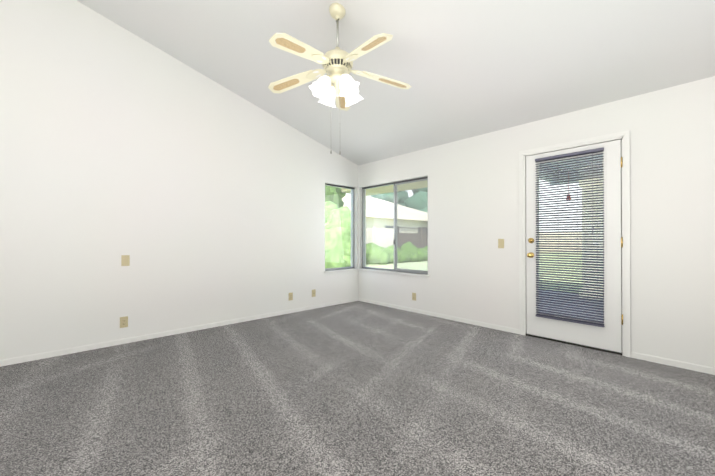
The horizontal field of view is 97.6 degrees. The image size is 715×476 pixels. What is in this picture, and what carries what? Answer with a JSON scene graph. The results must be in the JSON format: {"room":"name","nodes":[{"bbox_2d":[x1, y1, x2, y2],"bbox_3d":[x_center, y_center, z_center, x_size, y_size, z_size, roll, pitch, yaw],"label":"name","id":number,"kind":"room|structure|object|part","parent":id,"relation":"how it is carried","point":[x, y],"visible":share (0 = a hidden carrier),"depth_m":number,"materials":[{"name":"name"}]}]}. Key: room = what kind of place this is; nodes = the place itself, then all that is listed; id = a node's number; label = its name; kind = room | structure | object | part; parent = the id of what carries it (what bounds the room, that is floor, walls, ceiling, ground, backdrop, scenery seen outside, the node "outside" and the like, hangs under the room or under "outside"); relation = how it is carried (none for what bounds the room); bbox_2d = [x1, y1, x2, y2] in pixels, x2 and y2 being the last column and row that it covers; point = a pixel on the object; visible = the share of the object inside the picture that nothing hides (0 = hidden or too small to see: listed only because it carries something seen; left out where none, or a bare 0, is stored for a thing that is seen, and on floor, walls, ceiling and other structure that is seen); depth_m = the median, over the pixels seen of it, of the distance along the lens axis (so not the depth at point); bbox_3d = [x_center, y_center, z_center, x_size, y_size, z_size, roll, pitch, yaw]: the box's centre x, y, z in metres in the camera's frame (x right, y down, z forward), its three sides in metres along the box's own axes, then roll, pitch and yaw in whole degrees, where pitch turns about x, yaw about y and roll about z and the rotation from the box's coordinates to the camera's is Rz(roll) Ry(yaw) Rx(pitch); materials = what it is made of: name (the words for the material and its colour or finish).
{"room":"empty living room","nodes":[
{"label":"empty living room","id":0,"kind":"room"},
{"bbox_2d":[0,0,357,359],"bbox_3d":[-2.396,-1.081,3.505,6.460,4.402,0.160,0,0,-43],"label":"wall","id":1,"kind":"structure","parent":0,"point":[198,197],"depth_m":3.38,"materials":[{"name":"white paint"}]},
{"bbox_2d":[120,316,127,327],"bbox_3d":[-2.470,0.891,3.310,0.070,0.114,0.011,0,0,-43],"label":"outlet","id":2,"kind":"object","parent":1,"relation":"attached to","point":[123,320],"depth_m":3.31,"materials":[{"name":"beige plastic"}]},
{"bbox_2d":[121,255,129,265],"bbox_3d":[-2.462,0.240,3.319,0.070,0.114,0.012,0,0,-43],"label":"switch plate","id":3,"kind":"object","parent":1,"relation":"attached to","point":[125,260],"depth_m":3.32,"materials":[{"name":"beige plastic"}]},
{"bbox_2d":[121,255,129,265],"bbox_3d":[-2.461,0.240,3.320,0.070,0.114,0.012,0,0,-43],"label":"switch","id":4,"kind":"object","parent":3,"relation":"attached to","point":[125,259],"depth_m":3.32,"materials":[{"name":"beige plastic"}]},
{"bbox_2d":[0,298,357,366],"bbox_3d":[-2.283,1.092,3.484,6.289,0.054,0.011,0,0,-43],"label":"baseboard","id":5,"kind":"structure","parent":1,"relation":"attached to","point":[22,359],"depth_m":3.45,"materials":[{"name":"white wood"}]},
{"bbox_2d":[289,292,292,300],"bbox_3d":[-1.000,0.878,4.689,0.070,0.114,0.011,0,0,-43],"label":"outlet","id":6,"kind":"object","parent":1,"relation":"attached to","point":[290,294],"depth_m":4.69,"materials":[{"name":"beige plastic"}]},
{"bbox_2d":[325,183,354,270],"bbox_3d":[-0.331,-0.184,5.443,0.710,1.455,0.053,0,0,-43],"label":"window","id":7,"kind":"structure","parent":1,"relation":"in","point":[352,224],"depth_m":5.58,"materials":[{"name":"silver metal"}]},
{"bbox_2d":[324,268,357,272],"bbox_3d":[-0.292,0.554,5.383,0.749,0.022,0.090,0,0,-43],"label":"window sill","id":8,"kind":"structure","parent":1,"relation":"attached to","point":[341,270],"depth_m":5.36,"materials":[{"name":"white"}]},
{"bbox_2d":[0,301,714,475],"bbox_3d":[-0.470,1.111,1.559,6.620,0.001,5.620,0,0,-43],"label":"floor","id":9,"kind":"structure","parent":0,"point":[357,388],"depth_m":2.08,"materials":[{"name":"carpet"}]},
{"bbox_2d":[77,0,714,164],"bbox_3d":[-0.470,-2.289,1.574,6.300,1.920,5.300,0,0,-43],"label":"ceiling","id":10,"kind":"structure","parent":0,"point":[464,69],"depth_m":2.93,"materials":[{"name":"paint"}]},
{"bbox_2d":[268,3,410,154],"bbox_3d":[-0.168,-1.310,2.584,1.266,1.240,1.267,0,0,-43],"label":"ceiling fan","id":11,"kind":"object","parent":10,"relation":"hanging from","point":[337,65],"visible":1,"depth_m":2.56,"materials":[{"name":"beige metal"}]},
{"bbox_3d":[-0.168,-1.555,2.623,0.262,0.749,0.262,0,0,-43],"label":"motor","id":12,"kind":"part","parent":11,"relation":"part of","materials":[{"name":"beige metal"}]},
{"bbox_2d":[358,76,714,367],"bbox_3d":[1.886,-0.224,3.775,0.160,2.690,5.620,0,0,-43],"label":"wall","id":13,"kind":"structure","parent":0,"point":[473,210],"depth_m":3.04,"materials":[{"name":"white paint"}]},
{"bbox_2d":[358,268,429,276],"bbox_3d":[0.542,0.553,5.109,0.090,0.022,1.510,0,0,-43],"label":"window sill","id":14,"kind":"structure","parent":13,"relation":"attached to","point":[416,274],"depth_m":4.98,"materials":[{"name":"white wood"}]},
{"bbox_2d":[362,176,427,273],"bbox_3d":[0.592,-0.185,5.156,0.058,1.455,1.445,0,0,-43],"label":"window","id":15,"kind":"structure","parent":13,"relation":"in","point":[395,184],"depth_m":5.26,"materials":[{"name":"silver metal"}]},
{"bbox_3d":[0.372,-0.184,5.412,0.004,1.399,0.714,0,0,-43],"label":"fixed back window glass","id":16,"kind":"part","parent":15,"relation":"part of","materials":[{"name":"clear glass"}]},
{"bbox_2d":[395,181,427,270],"bbox_3d":[0.832,-0.187,4.885,0.004,1.356,0.628,0,0,-43],"label":"slider","id":17,"kind":"object","parent":15,"relation":"attached to","point":[400,211],"visible":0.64,"depth_m":4.86,"materials":[{"name":"clear glass"}]},
{"bbox_2d":[358,298,519,333],"bbox_3d":[0.950,1.098,4.642,0.011,0.054,2.746,0,0,-43],"label":"baseboard","id":18,"kind":"structure","parent":13,"relation":"attached to","point":[492,326],"depth_m":4.32,"materials":[{"name":"white wood"}]},
{"bbox_2d":[498,239,503,247],"bbox_3d":[1.743,0.067,3.800,0.012,0.114,0.070,0,0,-43],"label":"switch plate","id":19,"kind":"object","parent":13,"relation":"attached to","point":[500,241],"depth_m":3.80,"materials":[{"name":"beige plastic"}]},
{"bbox_2d":[498,239,503,247],"bbox_3d":[1.743,0.067,3.800,0.012,0.114,0.070,0,0,-43],"label":"switch","id":20,"kind":"object","parent":19,"relation":"attached to","point":[500,241],"depth_m":3.80,"materials":[{"name":"beige plastic"}]},
{"bbox_2d":[526,333,621,354],"bbox_3d":[2.297,1.111,3.352,0.190,0.016,0.856,0,0,-43],"label":"door threshold sill","id":21,"kind":"structure","parent":13,"relation":"attached to","point":[589,347],"depth_m":3.24,"materials":[{"name":"brown metal"}]},
{"bbox_2d":[526,139,622,352],"bbox_3d":[2.228,0.077,3.283,0.123,2.038,0.854,0,0,-43],"label":"door","id":22,"kind":"structure","parent":13,"relation":"in","point":[608,336],"depth_m":3.08,"materials":[{"name":"white paint"}]},
{"bbox_3d":[1.953,0.113,3.539,0.071,0.228,0.064,0,0,-43],"label":"door knob and deadbolt","id":23,"kind":"part","parent":22,"relation":"part of","materials":[{"name":"gold metal"}]},
{"bbox_2d":[535,147,604,326],"bbox_3d":[2.198,-0.006,3.277,0.042,1.759,0.611,0,0,-43],"label":"door blind","id":24,"kind":"object","parent":22,"relation":"attached to","point":[542,305],"visible":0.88,"depth_m":3.26,"materials":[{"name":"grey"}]},
{"bbox_3d":[2.518,0.027,2.979,0.013,1.604,0.014,0,0,-43],"label":"door hinges","id":25,"kind":"part","parent":22,"relation":"part of","materials":[{"name":"gold metal"}]},
{"bbox_2d":[519,130,630,357],"bbox_3d":[2.280,0.055,3.341,0.176,2.128,0.976,0,0,-43],"label":"door frame","id":26,"kind":"structure","parent":13,"relation":"attached to","point":[625,135],"depth_m":3.02,"materials":[{"name":"white wood"}]},
{"bbox_2d":[631,352,714,374],"bbox_3d":[3.097,1.087,2.352,0.011,0.054,1.576,0,0,-43],"label":"baseboard","id":27,"kind":"structure","parent":13,"relation":"attached to","point":[681,364],"depth_m":2.71,"materials":[{"name":"white wood"}]},
{"label":"outside","id":28,"kind":"structure","parent":0,"visible":0},
{"bbox_2d":[325,154,602,320],"bbox_3d":[4.111,-6.290,23.237,110.000,16.189,100.000,0,0,-43],"label":"outdoor view","id":29,"kind":"object","parent":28,"point":[381,250],"depth_m":14.69,"materials":[{"name":"green plant"}]}
]}

